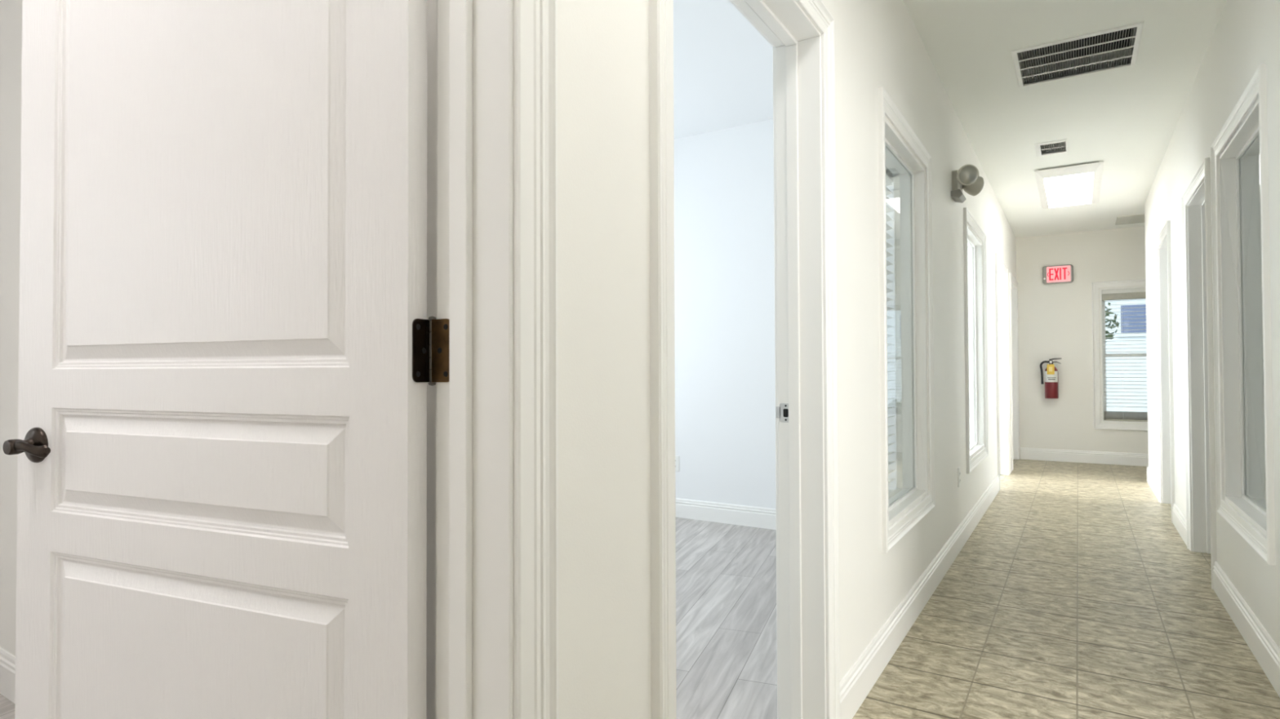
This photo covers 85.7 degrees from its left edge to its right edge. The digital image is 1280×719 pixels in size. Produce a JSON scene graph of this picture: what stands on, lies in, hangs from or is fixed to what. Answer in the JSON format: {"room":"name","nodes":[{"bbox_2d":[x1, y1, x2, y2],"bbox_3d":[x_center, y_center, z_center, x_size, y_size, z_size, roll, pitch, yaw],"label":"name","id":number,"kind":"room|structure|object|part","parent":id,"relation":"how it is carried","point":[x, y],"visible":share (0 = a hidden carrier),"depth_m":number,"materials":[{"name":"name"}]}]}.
{"room":"office hallway","nodes":[
{"label":"office hallway","id":0,"kind":"room"},
{"bbox_2d":[0,0,435,718],"bbox_3d":[-1.400,-0.364,1.972,2.932,3.000,0.118,-1,-1,32],"label":"wall","id":1,"kind":"structure","parent":0,"point":[11,11],"depth_m":2.38,"materials":[{"name":"white paint"}]},
{"bbox_2d":[0,647,15,703],"bbox_3d":[-1.443,1.065,1.901,2.902,0.141,0.014,-1,-1,32],"label":"baseboard","id":2,"kind":"structure","parent":1,"relation":"attached to","point":[7,660],"depth_m":2.34,"materials":[{"name":"white wood"}]},
{"bbox_2d":[0,517,777,718],"bbox_3d":[0.299,1.222,4.552,3.002,0.100,11.236,-1,-1,32],"label":"floor","id":3,"kind":"structure","parent":0,"point":[726,642],"depth_m":3.00,"materials":[{"name":"plastic"}]},
{"bbox_2d":[673,0,773,139],"bbox_3d":[0.259,-1.738,4.618,2.932,0.120,11.236,-1,-1,32],"label":"ceiling","id":4,"kind":"structure","parent":0,"point":[723,65],"depth_m":4.01,"materials":[{"name":"white paint"}]},
{"bbox_2d":[673,119,896,509],"bbox_3d":[0.574,-0.321,5.084,2.932,3.000,0.120,-1,-1,32],"label":"wall","id":5,"kind":"structure","parent":0,"point":[725,398],"depth_m":4.97,"materials":[{"name":"white paint"}]},
{"bbox_2d":[675,497,776,529],"bbox_3d":[-0.408,1.087,3.505,2.932,0.141,3.567,-1,-1,32],"label":"baseboard","id":6,"kind":"structure","parent":5,"relation":"attached to","point":[726,513],"depth_m":4.95,"materials":[{"name":"white wood"}]},
{"bbox_2d":[557,0,1016,718],"bbox_3d":[1.561,-0.346,3.773,0.140,3.000,11.236,-1,-1,32],"label":"wall","id":7,"kind":"structure","parent":0,"point":[605,566],"depth_m":1.19,"materials":[{"name":"white paint"}]},
{"bbox_2d":[2,0,448,718],"bbox_3d":[-0.713,0.077,1.129,0.963,2.062,0.133,-1,-1,22],"label":"door","id":8,"kind":"structure","parent":7,"relation":"in","point":[229,350],"depth_m":1.09,"materials":[{"name":"white paint"}]},
{"bbox_3d":[-1.081,0.159,1.224,0.076,0.029,0.016,0,-1,15],"label":"lever","id":9,"kind":"part","parent":8,"relation":"part of","materials":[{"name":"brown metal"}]},
{"bbox_3d":[-1.113,0.157,1.256,0.065,0.065,0.030,-1,-1,22],"label":"lever handle","id":10,"kind":"part","parent":8,"relation":"part of","materials":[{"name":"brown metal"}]},
{"bbox_3d":[-0.733,0.623,1.130,0.707,0.556,0.039,-1,-1,22],"label":"panel","id":11,"kind":"part","parent":8,"relation":"part of","materials":[{"name":"white paint"}]},
{"bbox_3d":[-0.734,0.179,1.137,0.707,0.188,0.039,-1,-1,22],"label":"panel","id":12,"kind":"part","parent":8,"relation":"part of","materials":[{"name":"white paint"}]},
{"bbox_3d":[-0.736,-0.415,1.146,0.707,0.859,0.039,-1,-1,22],"label":"panel","id":13,"kind":"part","parent":8,"relation":"part of","materials":[{"name":"white paint"}]},
{"bbox_2d":[435,0,558,718],"bbox_3d":[-0.476,0.030,0.551,0.181,2.160,1.076,-1,-1,32],"label":"door frame","id":14,"kind":"structure","parent":7,"relation":"attached to","point":[496,414],"depth_m":0.93,"materials":[{"name":"white wood"}]},
{"bbox_3d":[-0.544,0.031,0.595,0.020,2.160,1.076,-1,-1,32],"label":"casing","id":15,"kind":"part","parent":14,"relation":"part of","materials":[{"name":"white wood"}]},
{"bbox_3d":[-0.408,0.030,0.508,0.020,2.160,1.076,-1,-1,32],"label":"casing","id":16,"kind":"part","parent":14,"relation":"part of","materials":[{"name":"white wood"}]},
{"bbox_2d":[648,0,839,718],"bbox_3d":[0.237,0.046,1.676,0.181,2.160,1.039,-1,-1,32],"label":"door frame","id":17,"kind":"structure","parent":7,"relation":"attached to","point":[800,33],"depth_m":2.03,"materials":[{"name":"white wood"}]},
{"bbox_3d":[0.169,0.047,1.719,0.020,2.160,1.039,-1,-1,32],"label":"casing","id":18,"kind":"part","parent":17,"relation":"part of","materials":[{"name":"white"}]},
{"bbox_3d":[0.431,0.160,2.074,0.046,0.057,0.002,-1,-1,32],"label":"strike plate","id":19,"kind":"part","parent":17,"relation":"part of","materials":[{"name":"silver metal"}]},
{"bbox_2d":[877,85,935,553],"bbox_3d":[1.117,-0.147,3.068,0.181,1.754,1.024,-1,-1,32],"label":"window","id":20,"kind":"structure","parent":7,"relation":"in","point":[912,183],"depth_m":3.40,"materials":[{"name":"white"}]},
{"bbox_2d":[885,166,895,494],"bbox_3d":[1.029,-0.157,3.156,0.055,1.678,0.985,-1,-1,32],"label":"blind","id":21,"kind":"object","parent":20,"relation":"attached to","point":[889,175],"visible":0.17,"depth_m":3.52,"materials":[{"name":"white"}]},
{"bbox_3d":[1.049,-0.146,3.111,0.020,1.754,1.024,-1,-1,32],"label":"casing","id":22,"kind":"part","parent":20,"relation":"part of","materials":[{"name":"white"}]},
{"bbox_3d":[1.117,-0.148,3.068,0.140,1.603,0.870,-1,-1,32],"label":"frame","id":23,"kind":"part","parent":20,"relation":"part of","materials":[{"name":"white"}]},
{"bbox_2d":[840,457,1013,718],"bbox_3d":[1.339,1.077,3.247,0.014,0.141,10.143,-1,-1,32],"label":"baseboard","id":24,"kind":"structure","parent":7,"relation":"attached to","point":[858,682],"depth_m":2.80,"materials":[{"name":"white wood"}]},
{"bbox_2d":[957,466,960,487],"bbox_3d":[1.964,0.723,4.245,0.009,0.118,0.072,-1,-1,32],"label":"wall outlet","id":25,"kind":"object","parent":7,"relation":"attached to","point":[958,468],"visible":1,"depth_m":4.22,"materials":[{"name":"white plastic"}]},
{"bbox_2d":[951,164,983,202],"bbox_3d":[1.964,-1.050,4.144,0.158,0.182,0.367,-1,-1,32],"label":"emergency light","id":26,"kind":"object","parent":7,"relation":"attached to","point":[967,178],"visible":1,"depth_m":4.11,"materials":[{"name":"grey plastic"}]},
{"bbox_2d":[963,207,988,473],"bbox_3d":[2.381,-0.120,5.061,0.181,1.754,1.119,-1,-1,32],"label":"window","id":27,"kind":"structure","parent":7,"relation":"in","point":[975,251],"depth_m":5.38,"materials":[{"name":"white"}]},
{"bbox_3d":[2.391,-0.120,5.055,0.006,1.568,0.933,-1,-1,32],"label":"glass pane","id":28,"kind":"part","parent":27,"relation":"part of","materials":[{"name":"white glass"}]},
{"bbox_3d":[2.381,-0.120,5.061,0.140,1.603,0.965,-1,-1,32],"label":"frame","id":29,"kind":"part","parent":27,"relation":"part of","materials":[{"name":"white"}]},
{"bbox_2d":[995,253,1010,490],"bbox_3d":[3.486,0.116,6.799,0.181,2.160,1.134,-1,-1,32],"label":"door frame","id":30,"kind":"structure","parent":7,"relation":"attached to","point":[1001,268],"depth_m":7.19,"materials":[{"name":"white wood"}]},
{"bbox_2d":[1008,272,1019,465],"bbox_3d":[4.283,0.133,8.056,0.181,2.160,1.109,-1,-1,32],"label":"door frame","id":31,"kind":"structure","parent":7,"relation":"attached to","point":[1013,284],"depth_m":8.43,"materials":[{"name":"white wood"}]},
{"bbox_2d":[902,0,1226,237],"bbox_3d":[3.148,-1.644,2.784,3.628,0.120,11.236,-1,-1,32],"label":"ceiling","id":32,"kind":"structure","parent":0,"point":[1126,118],"depth_m":4.05,"materials":[{"name":"white paint"}]},
{"bbox_2d":[1034,138,1067,156],"bbox_3d":[3.003,-1.591,5.043,0.200,0.103,0.344,-1,-1,32],"label":"ceiling vent","id":33,"kind":"object","parent":32,"relation":"in","point":[1037,148],"visible":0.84,"depth_m":5.05,"materials":[{"name":"white metal"}]},
{"bbox_2d":[1034,161,1103,208],"bbox_3d":[3.795,-1.506,6.105,0.467,0.054,1.520,-1,-1,32],"label":"ceiling light","id":34,"kind":"object","parent":32,"relation":"attached to","point":[1078,184],"visible":1,"depth_m":5.87,"materials":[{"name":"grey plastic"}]},
{"bbox_2d":[1044,172,1093,208],"bbox_3d":[3.794,-1.488,6.105,0.341,0.018,1.220,-1,-1,32],"label":"diffuser","id":35,"kind":"object","parent":34,"relation":"attached to","point":[1075,188],"depth_m":6.02,"materials":[{"name":"white plastic"}]},
{"bbox_2d":[1011,21,1143,87],"bbox_3d":[2.253,-1.611,3.580,0.546,0.103,0.526,-1,-1,32],"label":"ceiling vent","id":36,"kind":"object","parent":32,"relation":"in","point":[1116,38],"visible":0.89,"depth_m":3.61,"materials":[{"name":"white metal"}]},
{"bbox_2d":[1115,213,1144,225],"bbox_3d":[5.314,-1.513,7.469,0.272,0.009,0.470,-1,-1,32],"label":"ceiling vent","id":37,"kind":"object","parent":32,"relation":"in","point":[1135,219],"visible":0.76,"depth_m":7.47,"materials":[{"name":"grey metal"}]},
{"bbox_2d":[852,458,1279,718],"bbox_3d":[3.128,1.183,2.758,3.698,0.100,11.236,-1,-1,32],"label":"floor tile","id":38,"kind":"structure","parent":0,"point":[1077,593],"depth_m":2.96,"materials":[{"name":"beige tile"}]},
{"bbox_2d":[1015,226,1148,458],"bbox_3d":[4.838,-0.283,8.430,6.850,3.000,0.140,-1,-1,32],"label":"wall","id":39,"kind":"structure","parent":0,"point":[1055,321],"depth_m":8.20,"materials":[{"name":"white paint"}]},
{"bbox_2d":[1040,358,1061,398],"bbox_3d":[4.876,0.223,8.197,0.188,0.476,0.164,0,-1,-15],"label":"fire extinguisher","id":40,"kind":"object","parent":39,"relation":"attached to","point":[1051,373],"visible":1,"depth_m":8.15,"materials":[{"name":"red metal"}]},
{"bbox_2d":[1042,264,1073,284],"bbox_3d":[4.982,-1.016,8.235,0.315,0.213,0.052,-1,-1,32],"label":"exit sign","id":41,"kind":"object","parent":39,"relation":"attached to","point":[1055,274],"visible":1,"depth_m":8.21,"materials":[{"name":"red plastic"}]},
{"bbox_2d":[1020,447,1148,466],"bbox_3d":[6.171,1.126,7.473,3.606,0.141,0.014,-1,-1,32],"label":"baseboard","id":42,"kind":"structure","parent":39,"relation":"attached to","point":[1034,454],"depth_m":8.07,"materials":[{"name":"white wood"}]},
{"bbox_2d":[1091,279,1147,431],"bbox_3d":[5.729,-0.052,7.849,0.982,1.711,0.160,-1,-1,32],"label":"window","id":43,"kind":"structure","parent":39,"relation":"in","point":[1098,319],"depth_m":8.02,"materials":[{"name":"white"}]},
{"bbox_3d":[5.756,-0.052,7.892,0.788,1.520,0.030,-1,-1,32],"label":"sash","id":44,"kind":"part","parent":43,"relation":"part of","materials":[{"name":"white"}]},
{"bbox_2d":[1102,288,1147,422],"bbox_3d":[5.721,-0.053,7.836,0.780,1.515,0.060,-1,-1,32],"label":"blind","id":45,"kind":"object","parent":43,"relation":"attached to","point":[1135,293],"visible":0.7,"depth_m":7.92,"materials":[{"name":"white plastic"}]},
{"bbox_3d":[5.536,-0.035,7.923,0.002,1.447,0.002,-1,-1,32],"label":"cord","id":46,"kind":"part","parent":45,"relation":"part of","materials":[{"name":"white plastic"}]},
{"bbox_3d":[5.724,0.695,7.825,0.772,0.018,0.050,-1,-1,32],"label":"rail","id":47,"kind":"part","parent":45,"relation":"part of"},
{"bbox_2d":[1144,0,1279,648],"bbox_3d":[2.349,-0.368,2.518,0.138,3.000,9.960,-1,-1,32],"label":"wall","id":48,"kind":"structure","parent":0,"point":[1246,36],"depth_m":3.18,"materials":[{"name":"white paint"}]},
{"bbox_2d":[1154,220,1174,523],"bbox_3d":[4.109,0.089,5.285,0.178,2.160,0.944,-1,-1,32],"label":"door frame","id":49,"kind":"structure","parent":48,"relation":"attached to","point":[1162,242],"depth_m":5.64,"materials":[{"name":"white wood"}]},
{"bbox_2d":[1181,157,1216,589],"bbox_3d":[3.167,0.069,3.799,0.178,2.160,0.924,-1,-1,32],"label":"door frame","id":50,"kind":"structure","parent":48,"relation":"attached to","point":[1196,198],"depth_m":4.14,"materials":[{"name":"white wood"}]},
{"bbox_2d":[1146,466,1279,697],"bbox_3d":[3.319,1.048,1.892,2.444,0.141,9.974,-1,-1,32],"label":"baseboard","id":51,"kind":"structure","parent":48,"relation":"attached to","point":[1263,647],"depth_m":2.81,"materials":[{"name":"white wood"}]},
{"bbox_2d":[1210,63,1275,565],"bbox_3d":[2.538,-0.156,2.813,0.178,1.754,1.049,-1,-1,32],"label":"window","id":52,"kind":"structure","parent":48,"relation":"in","point":[1243,337],"depth_m":3.16,"materials":[{"name":"white wood"}]},
{"bbox_3d":[2.538,-0.157,2.813,0.138,1.603,0.895,-1,-1,32],"label":"frame","id":53,"kind":"part","parent":52,"relation":"part of","materials":[{"name":"white"}]},
{"bbox_3d":[2.605,-0.157,2.770,0.020,1.754,1.049,-1,-1,32],"label":"casing","id":54,"kind":"part","parent":52,"relation":"part of","materials":[{"name":"white"}]},
{"label":"outside","id":55,"kind":"structure","parent":0,"visible":0},
{"bbox_3d":[14.178,1.674,20.458,30.000,0.100,30.224,-1,-1,32],"label":"ground","id":56,"kind":"structure","parent":55,"visible":0},
{"bbox_2d":[1105,302,1119,342],"bbox_3d":[8.595,0.224,12.915,0.698,2.603,0.664,0,-1,-33],"label":"shrub","id":57,"kind":"object","parent":56,"relation":"on","point":[1107,313],"visible":0.23,"depth_m":12.76,"materials":[{"name":"green plant"}]},
{"bbox_2d":[1105,298,1147,417],"bbox_3d":[19.213,-1.111,20.989,18.600,5.450,8.800,-1,-1,32],"label":"building","id":58,"kind":"structure","parent":56,"relation":"on","point":[1142,303],"depth_m":19.61,"materials":[{"name":"paint"}]},
{"bbox_3d":[14.775,-1.161,18.987,2.550,0.780,0.025,-1,-1,32],"label":"pane","id":59,"kind":"part","parent":58,"relation":"part of","materials":[{"name":"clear glass"}]}
]}

